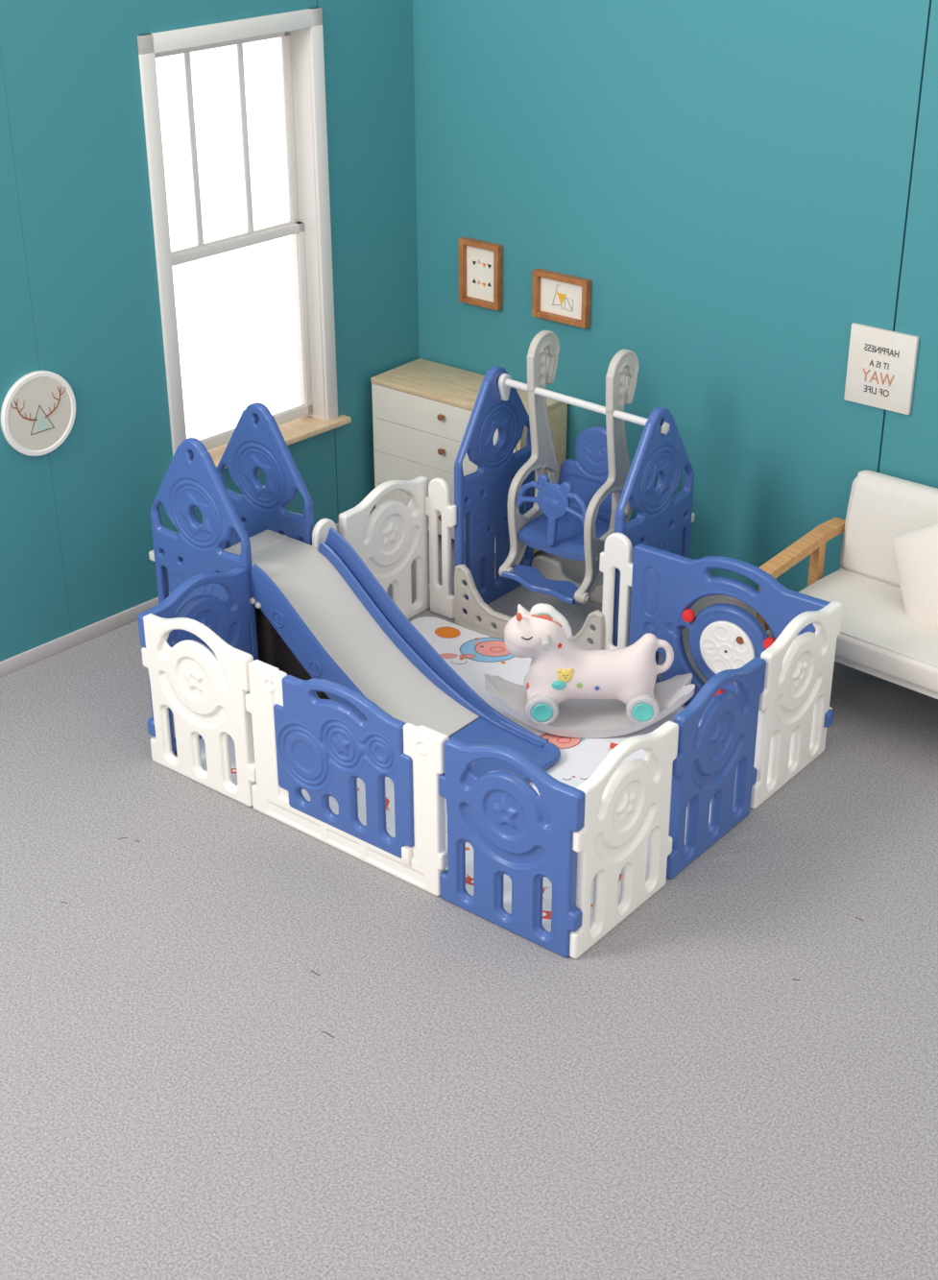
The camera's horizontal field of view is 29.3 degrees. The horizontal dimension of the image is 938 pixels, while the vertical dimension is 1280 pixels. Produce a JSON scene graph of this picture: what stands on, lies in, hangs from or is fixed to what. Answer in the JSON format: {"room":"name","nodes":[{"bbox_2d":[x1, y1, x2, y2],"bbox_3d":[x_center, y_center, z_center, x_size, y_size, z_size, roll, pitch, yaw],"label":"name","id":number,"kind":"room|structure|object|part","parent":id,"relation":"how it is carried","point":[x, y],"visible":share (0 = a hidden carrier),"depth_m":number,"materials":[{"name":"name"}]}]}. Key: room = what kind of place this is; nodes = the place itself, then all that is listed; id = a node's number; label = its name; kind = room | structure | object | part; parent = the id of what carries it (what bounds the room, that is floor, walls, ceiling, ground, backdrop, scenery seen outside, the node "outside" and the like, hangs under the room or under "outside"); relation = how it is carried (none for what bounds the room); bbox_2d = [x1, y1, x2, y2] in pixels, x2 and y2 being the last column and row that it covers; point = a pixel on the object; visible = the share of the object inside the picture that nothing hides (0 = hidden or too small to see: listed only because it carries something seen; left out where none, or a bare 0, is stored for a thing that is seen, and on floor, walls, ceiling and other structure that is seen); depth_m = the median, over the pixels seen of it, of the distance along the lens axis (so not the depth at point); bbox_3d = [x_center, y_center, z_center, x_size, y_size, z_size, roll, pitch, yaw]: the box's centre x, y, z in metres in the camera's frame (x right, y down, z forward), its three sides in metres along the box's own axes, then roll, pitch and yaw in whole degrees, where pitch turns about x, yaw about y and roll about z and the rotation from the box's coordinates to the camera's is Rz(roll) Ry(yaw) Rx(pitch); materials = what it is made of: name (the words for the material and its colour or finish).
{"room":"children's playroom","nodes":[
{"label":"children's playroom","id":0,"kind":"room"},
{"bbox_2d":[0,0,418,661],"bbox_3d":[-1.681,-1.138,6.364,0.150,2.650,4.130,23,36,37],"label":"wall","id":1,"kind":"structure","parent":0,"point":[80,303],"depth_m":6.74,"materials":[{"name":"teal paint"}]},
{"bbox_2d":[0,370,75,456],"bbox_3d":[-1.565,-0.824,6.525,0.023,0.316,0.316,24,36,37],"label":"wall plaque","id":2,"kind":"object","parent":1,"relation":"attached to","point":[38,410],"visible":1,"depth_m":6.51,"materials":[{"name":"white ceramic"}]},
{"bbox_2d":[0,507,375,676],"bbox_3d":[-1.623,0.036,6.915,0.012,0.058,4.115,23,36,37],"label":"baseboard","id":3,"kind":"structure","parent":1,"relation":"attached to","point":[38,653],"depth_m":6.99,"materials":[{"name":"grey paint"}]},
{"bbox_2d":[137,7,351,468],"bbox_3d":[-0.907,-1.549,7.040,0.200,1.698,0.960,23,36,37],"label":"window","id":4,"kind":"structure","parent":1,"relation":"in","point":[301,34],"depth_m":7.04,"materials":[{"name":"white wood"}]},
{"bbox_3d":[-0.957,-1.905,6.904,0.028,0.798,0.741,23,36,37],"label":"sash","id":5,"kind":"part","parent":4,"relation":"part of","materials":[{"name":"white glass"}]},
{"bbox_3d":[-0.932,-1.209,7.247,0.028,0.823,0.741,23,36,37],"label":"sash","id":6,"kind":"part","parent":4,"relation":"part of","materials":[{"name":"white glass"}]},
{"bbox_3d":[-0.894,-0.805,7.421,0.170,0.026,0.960,23,36,37],"label":"sill","id":7,"kind":"part","parent":4,"relation":"part of","materials":[{"name":"brown wood"}]},
{"bbox_2d":[0,531,937,1279],"bbox_3d":[0.164,1.204,4.818,6.401,0.060,5.846,20,34,34],"label":"floor","id":8,"kind":"structure","parent":0,"point":[664,1099],"depth_m":4.95,"materials":[{"name":"grey carpet"}]},
{"bbox_2d":[137,566,254,754],"bbox_3d":[-0.936,0.061,6.264,0.044,0.618,0.511,20,34,34],"label":"panel","id":9,"kind":"object","parent":8,"relation":"on","point":[229,618],"visible":0.39,"depth_m":6.22,"materials":[{"name":"blue plastic"}]},
{"bbox_2d":[141,613,256,806],"bbox_3d":[-0.895,0.215,5.972,0.511,0.618,0.044,20,34,34],"label":"panel","id":10,"kind":"object","parent":8,"relation":"on","point":[205,691],"visible":0.96,"depth_m":5.95,"materials":[{"name":"white plastic"}]},
{"bbox_2d":[148,437,258,660],"bbox_3d":[-0.974,-0.264,6.487,0.520,0.998,0.036,20,34,34],"label":"panel","id":11,"kind":"object","parent":8,"relation":"on","point":[192,478],"visible":0.58,"depth_m":6.38,"materials":[{"name":"blue plastic"}]},
{"bbox_2d":[217,402,313,549],"bbox_3d":[-0.771,-0.424,6.788,0.490,0.998,0.036,20,34,34],"label":"frame","id":12,"kind":"object","parent":8,"relation":"on","point":[256,441],"visible":0.48,"depth_m":6.65,"materials":[{"name":"blue plastic"}]},
{"bbox_2d":[244,659,448,895],"bbox_3d":[-0.392,0.409,5.614,0.824,0.607,0.053,20,34,34],"label":"gate","id":13,"kind":"object","parent":8,"relation":"on","point":[302,740],"visible":1,"depth_m":5.58,"materials":[{"name":"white plastic"}]},
{"bbox_3d":[-0.389,0.375,5.590,0.575,0.525,0.038,20,34,34],"label":"door","id":14,"kind":"part","parent":13,"relation":"part of","materials":[{"name":"blue plastic"}]},
{"bbox_2d":[338,476,430,619],"bbox_3d":[-0.317,-0.323,6.987,0.044,0.618,0.511,20,34,34],"label":"panel","id":15,"kind":"object","parent":8,"relation":"on","point":[388,540],"visible":0.76,"depth_m":6.97,"materials":[{"name":"white plastic"}]},
{"bbox_2d":[223,527,560,782],"bbox_3d":[-0.421,-0.001,6.408,1.629,0.590,0.421,20,34,34],"label":"slide","id":16,"kind":"object","parent":8,"relation":"on","point":[322,613],"visible":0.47,"depth_m":6.43,"materials":[{"name":"grey plastic"}]},
{"bbox_3d":[-0.376,0.115,6.167,1.047,0.570,0.039,20,34,34],"label":"rail","id":17,"kind":"part","parent":16,"relation":"part of","materials":[{"name":"blue plastic"}]},
{"bbox_2d":[312,518,337,549],"bbox_3d":[-0.541,-0.180,6.747,0.030,0.591,0.169,20,34,34],"label":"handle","id":18,"kind":"object","parent":16,"relation":"attached to","point":[321,530],"visible":0.13,"depth_m":6.61,"materials":[{"name":"white plastic"}]},
{"bbox_3d":[-0.146,-0.020,6.421,1.047,0.570,0.043,20,34,34],"label":"rail","id":19,"kind":"part","parent":16,"relation":"part of","materials":[{"name":"blue plastic"}]},
{"bbox_2d":[425,477,457,619],"bbox_3d":[-0.108,-0.364,7.093,0.149,0.591,0.030,20,34,34],"label":"post","id":20,"kind":"object","parent":8,"relation":"on","point":[439,498],"visible":1,"depth_m":7.08,"materials":[{"name":"white plastic"}]},
{"bbox_2d":[175,616,711,932],"bbox_3d":[0.068,0.400,6.263,1.745,0.014,1.428,20,34,34],"label":"play mat","id":21,"kind":"object","parent":8,"relation":"on","point":[471,654],"visible":0.1,"depth_m":6.35,"materials":[{"name":"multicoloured plastic"}]},
{"bbox_2d":[386,797,389,811],"bbox_3d":[-0.285,0.548,5.971,0.064,0.001,0.092,4,28,8],"label":"print","id":22,"kind":"object","parent":21,"relation":"on","point":[387,799],"depth_m":5.97,"materials":[{"name":"red"}]},
{"bbox_2d":[434,627,460,638],"bbox_3d":[-0.084,-0.030,7.065,0.107,0.001,0.091,20,34,34],"label":"print","id":23,"kind":"object","parent":21,"relation":"on","point":[440,632],"depth_m":7.06,"materials":[{"name":"orange"}]},
{"bbox_2d":[439,652,475,664],"bbox_3d":[-0.047,0.063,6.889,0.120,0.001,0.102,20,34,34],"label":"print","id":24,"kind":"object","parent":21,"relation":"on","point":[450,658],"depth_m":6.88,"materials":[{"name":"pink"}]},
{"bbox_2d":[465,873,473,885],"bbox_3d":[0.005,0.755,5.577,0.096,0.001,0.063,20,34,34],"label":"print","id":25,"kind":"object","parent":21,"relation":"on","point":[469,877],"depth_m":5.59,"materials":[{"name":"red"}]},
{"bbox_2d":[459,637,514,662],"bbox_3d":[0.081,0.037,6.937,0.222,0.001,0.215,20,34,34],"label":"print","id":26,"kind":"object","parent":21,"relation":"on","point":[471,649],"depth_m":6.93},
{"bbox_2d":[542,910,551,918],"bbox_3d":[0.222,0.831,5.431,0.115,0.001,0.080,4,28,8],"label":"print","id":27,"kind":"object","parent":21,"relation":"on","point":[546,914],"depth_m":5.43,"materials":[{"name":"red"}]},
{"bbox_2d":[538,732,581,748],"bbox_3d":[0.325,0.351,6.340,0.151,0.001,0.128,-13,30,-22],"label":"print","id":28,"kind":"object","parent":21,"relation":"on","point":[562,742],"depth_m":6.33,"materials":[{"name":"pink"}]},
{"bbox_2d":[483,603,695,738],"bbox_3d":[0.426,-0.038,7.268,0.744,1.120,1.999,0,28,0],"label":"rocking horse","id":29,"kind":"object","parent":21,"relation":"on","point":[569,690],"visible":1,"depth_m":6.30},
{"bbox_2d":[606,740,618,749],"bbox_3d":[0.526,0.373,6.298,0.092,0.001,0.064,4,28,8],"label":"print","id":30,"kind":"object","parent":21,"relation":"on","point":[611,744],"depth_m":6.31,"materials":[{"name":"red"}]},
{"bbox_2d":[370,358,567,553],"bbox_3d":[-0.013,-0.760,7.735,0.804,0.690,0.354,20,34,34],"label":"dresser","id":31,"kind":"object","parent":8,"relation":"on","point":[422,408],"visible":0.34,"depth_m":7.64,"materials":[{"name":"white wood"}]},
{"bbox_3d":[-0.106,-0.657,7.673,0.778,0.150,0.022,20,34,34],"label":"drawer","id":32,"kind":"part","parent":31,"relation":"part of","materials":[{"name":"beige wood"}]},
{"bbox_3d":[-0.107,-0.792,7.602,0.778,0.150,0.022,20,34,34],"label":"drawer","id":33,"kind":"part","parent":31,"relation":"part of","materials":[{"name":"beige wood"}]},
{"bbox_3d":[-0.106,-0.522,7.745,0.778,0.150,0.022,20,34,34],"label":"drawer","id":34,"kind":"part","parent":31,"relation":"part of","materials":[{"name":"beige wood"}]},
{"bbox_3d":[-0.115,-0.932,7.500,0.028,0.028,0.027,20,34,34],"label":"knob","id":35,"kind":"part","parent":31,"relation":"part of","materials":[{"name":"brown wood"}]},
{"bbox_3d":[-0.115,-0.797,7.571,0.028,0.028,0.027,20,34,34],"label":"knob","id":36,"kind":"part","parent":31,"relation":"part of","materials":[{"name":"brown wood"}]},
{"bbox_3d":[-0.107,-0.927,7.531,0.778,0.150,0.022,20,34,34],"label":"drawer","id":37,"kind":"part","parent":31,"relation":"part of","materials":[{"name":"beige wood"}]},
{"bbox_3d":[0.303,-0.663,7.523,0.020,0.616,0.323,20,34,34],"label":"panel","id":38,"kind":"part","parent":31,"relation":"part of","materials":[{"name":"brown wood"}]},
{"bbox_2d":[454,365,535,613],"bbox_3d":[0.113,-0.617,7.146,0.036,0.998,0.515,20,34,34],"label":"panel","id":39,"kind":"object","parent":8,"relation":"on","point":[480,495],"visible":0.73,"depth_m":7.08,"materials":[{"name":"blue plastic"}]},
{"bbox_2d":[438,737,585,957],"bbox_3d":[0.119,0.591,5.254,0.511,0.618,0.044,20,34,34],"label":"panel","id":40,"kind":"object","parent":8,"relation":"on","point":[519,833],"visible":1,"depth_m":5.23,"materials":[{"name":"blue plastic"}]},
{"bbox_2d":[454,564,604,650],"bbox_3d":[0.226,-0.082,6.913,0.712,0.270,0.030,20,34,34],"label":"brace","id":41,"kind":"object","parent":8,"relation":"on","point":[475,606],"visible":0.56,"depth_m":7.03,"materials":[{"name":"beige plastic"}]},
{"bbox_2d":[531,555,603,603],"bbox_3d":[0.542,-0.222,7.287,0.708,0.162,0.030,20,34,34],"label":"brace","id":42,"kind":"object","parent":8,"relation":"on","point":[550,568],"visible":0.28,"depth_m":7.40,"materials":[{"name":"beige plastic"}]},
{"bbox_2d":[599,531,632,650],"bbox_3d":[0.552,-0.122,6.629,0.169,0.591,0.030,20,34,34],"label":"post","id":43,"kind":"object","parent":8,"relation":"on","point":[617,553],"visible":0.78,"depth_m":6.58,"materials":[{"name":"white plastic"}]},
{"bbox_2d":[569,721,678,959],"bbox_3d":[0.455,0.568,5.294,0.044,0.618,0.511,20,34,34],"label":"panel","id":44,"kind":"object","parent":8,"relation":"on","point":[627,805],"visible":0.98,"depth_m":5.27,"materials":[{"name":"white plastic"}]},
{"bbox_2d":[612,406,694,646],"bbox_3d":[0.702,-0.407,6.745,0.036,0.998,0.515,20,34,34],"label":"frame","id":45,"kind":"object","parent":8,"relation":"on","point":[663,520],"visible":0.55,"depth_m":6.64,"materials":[{"name":"blue plastic"}]},
{"bbox_2d":[498,373,669,434],"bbox_3d":[0.426,-0.874,6.735,0.760,0.105,0.060,20,34,34],"label":"bar","id":46,"kind":"object","parent":45,"relation":"attached to","point":[505,381],"visible":0.82,"depth_m":6.75,"materials":[{"name":"white"}]},
{"bbox_2d":[498,373,511,400],"bbox_3d":[0.139,-0.980,6.938,0.022,0.105,0.060,20,34,34],"label":"socket","id":47,"kind":"object","parent":46,"relation":"attached to","point":[505,379],"depth_m":6.92,"materials":[{"name":"white plastic"}]},
{"bbox_2d":[498,330,639,604],"bbox_3d":[0.396,-0.673,6.871,0.420,0.949,0.426,20,34,34],"label":"swing","id":48,"kind":"object","parent":46,"relation":"hanging from","point":[571,519],"visible":0.94,"depth_m":6.90,"materials":[{"name":"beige plastic"}]},
{"bbox_3d":[0.237,-0.724,6.964,0.034,0.944,0.346,20,34,34],"label":"hanger arm","id":49,"kind":"part","parent":48,"relation":"part of","materials":[{"name":"beige plastic"}]},
{"bbox_3d":[0.396,-0.419,7.019,0.332,0.070,0.298,20,34,34],"label":"seat","id":50,"kind":"part","parent":48,"relation":"part of","materials":[{"name":"blue plastic"}]},
{"bbox_3d":[0.494,-0.660,7.038,0.316,0.365,0.030,20,25,34],"label":"backrest","id":51,"kind":"part","parent":48,"relation":"part of","materials":[{"name":"blue plastic"}]},
{"bbox_3d":[0.522,-0.619,6.763,0.034,0.944,0.346,20,34,34],"label":"hanger arm","id":52,"kind":"part","parent":48,"relation":"part of","materials":[{"name":"beige plastic"}]},
{"bbox_2d":[666,656,766,878],"bbox_3d":[0.773,0.382,5.646,0.044,0.618,0.511,20,34,34],"label":"panel","id":53,"kind":"object","parent":8,"relation":"on","point":[714,761],"visible":0.96,"depth_m":5.62,"materials":[{"name":"blue plastic"}]},
{"bbox_2d":[628,543,834,727],"bbox_3d":[0.923,0.005,6.348,0.835,0.626,0.065,20,34,34],"label":"panel","id":54,"kind":"object","parent":8,"relation":"on","point":[665,585],"visible":0.66,"depth_m":6.36,"materials":[{"name":"blue plastic"}]},
{"bbox_3d":[0.783,-0.086,6.401,0.048,0.048,0.030,20,34,34],"label":"sliding knob","id":55,"kind":"part","parent":54,"relation":"part of","materials":[{"name":"red plastic"}]},
{"bbox_3d":[0.898,0.198,6.448,0.048,0.048,0.030,20,34,34],"label":"sliding knob","id":56,"kind":"part","parent":54,"relation":"part of","materials":[{"name":"red plastic"}]},
{"bbox_3d":[1.044,0.015,6.219,0.048,0.048,0.030,20,34,34],"label":"sliding knob","id":57,"kind":"part","parent":54,"relation":"part of","materials":[{"name":"red plastic"}]},
{"bbox_2d":[750,601,843,808],"bbox_3d":[1.091,0.195,5.996,0.044,0.618,0.511,20,34,34],"label":"panel","id":58,"kind":"object","parent":8,"relation":"on","point":[794,701],"visible":0.94,"depth_m":5.97,"materials":[{"name":"white plastic"}]},
{"bbox_2d":[756,470,937,699],"bbox_3d":[1.882,0.012,6.184,1.750,0.761,0.627,23,36,37],"label":"sofa","id":59,"kind":"object","parent":8,"relation":"on","point":[878,638],"visible":0.72,"depth_m":6.53,"materials":[{"name":"beige fabric"}]},
{"bbox_3d":[1.078,-0.026,6.583,0.040,0.462,0.045,23,36,37],"label":"leg","id":60,"kind":"part","parent":59,"relation":"part of","materials":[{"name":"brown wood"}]},
{"bbox_3d":[1.228,-0.328,6.612,0.060,0.088,0.545,23,36,37],"label":"armrest","id":61,"kind":"part","parent":59,"relation":"part of","materials":[{"name":"brown wood"}]},
{"bbox_3d":[1.306,-0.161,6.796,0.040,0.500,0.045,23,36,37],"label":"leg","id":62,"kind":"part","parent":59,"relation":"part of","materials":[{"name":"brown wood"}]},
{"bbox_3d":[1.853,0.146,6.218,1.640,0.020,0.490,23,36,37],"label":"frame","id":63,"kind":"part","parent":59,"relation":"part of","materials":[{"name":"beige fabric"}]},
{"bbox_2d":[769,567,937,695],"bbox_3d":[1.836,0.100,6.172,1.612,0.114,0.472,23,36,37],"label":"seat cushion","id":64,"kind":"object","parent":59,"relation":"on","point":[878,638],"depth_m":6.31,"materials":[{"name":"beige fabric"}]},
{"bbox_2d":[840,470,937,587],"bbox_3d":[2.025,-0.215,6.268,1.616,0.411,0.126,22,26,37],"label":"cushion","id":65,"kind":"object","parent":59,"relation":"on","point":[881,508],"depth_m":6.61,"materials":[{"name":"beige fabric"}]},
{"bbox_2d":[893,523,937,628],"bbox_3d":[1.679,-0.224,6.309,0.186,0.504,0.513,-13,30,-23],"label":"throw pillow","id":66,"kind":"object","parent":59,"relation":"on","point":[915,552],"visible":0.93,"depth_m":6.33,"materials":[{"name":"fabric"}]},
{"bbox_2d":[412,0,937,591],"bbox_3d":[1.891,-1.071,6.212,5.360,2.650,0.120,20,34,34],"label":"wall","id":67,"kind":"structure","parent":0,"point":[737,186],"depth_m":6.82,"materials":[{"name":"teal paint"}]},
{"bbox_2d":[458,237,503,310],"bbox_3d":[0.049,-1.536,7.518,0.209,0.271,0.036,20,34,34],"label":"picture frame","id":68,"kind":"object","parent":67,"relation":"attached to","point":[480,262],"visible":1,"depth_m":7.52,"materials":[{"name":"brown wood"}]},
{"bbox_2d":[531,267,591,328],"bbox_3d":[0.376,-1.391,7.299,0.270,0.194,0.036,20,34,34],"label":"picture frame","id":69,"kind":"object","parent":67,"relation":"attached to","point":[556,297],"visible":1,"depth_m":7.30,"materials":[{"name":"brown wood"}]},
{"bbox_2d":[552,284,573,311],"bbox_3d":[0.383,-1.395,7.305,0.103,0.101,0.002,20,34,34],"label":"print","id":70,"kind":"object","parent":69,"relation":"attached to","point":[562,294],"depth_m":7.31,"materials":[{"name":"white paper"}]},
{"bbox_2d":[717,594,748,605],"bbox_3d":[1.863,0.103,6.766,5.338,0.058,0.012,20,34,34],"label":"baseboard","id":71,"kind":"structure","parent":67,"relation":"attached to","point":[723,596],"depth_m":7.32,"materials":[{"name":"grey paint"}]},
{"bbox_2d":[844,322,918,414],"bbox_3d":[1.497,-0.985,6.513,0.260,0.292,0.019,20,34,34],"label":"sign","id":72,"kind":"object","parent":67,"relation":"attached to","point":[881,363],"visible":1,"depth_m":6.50,"materials":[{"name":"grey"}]}
]}

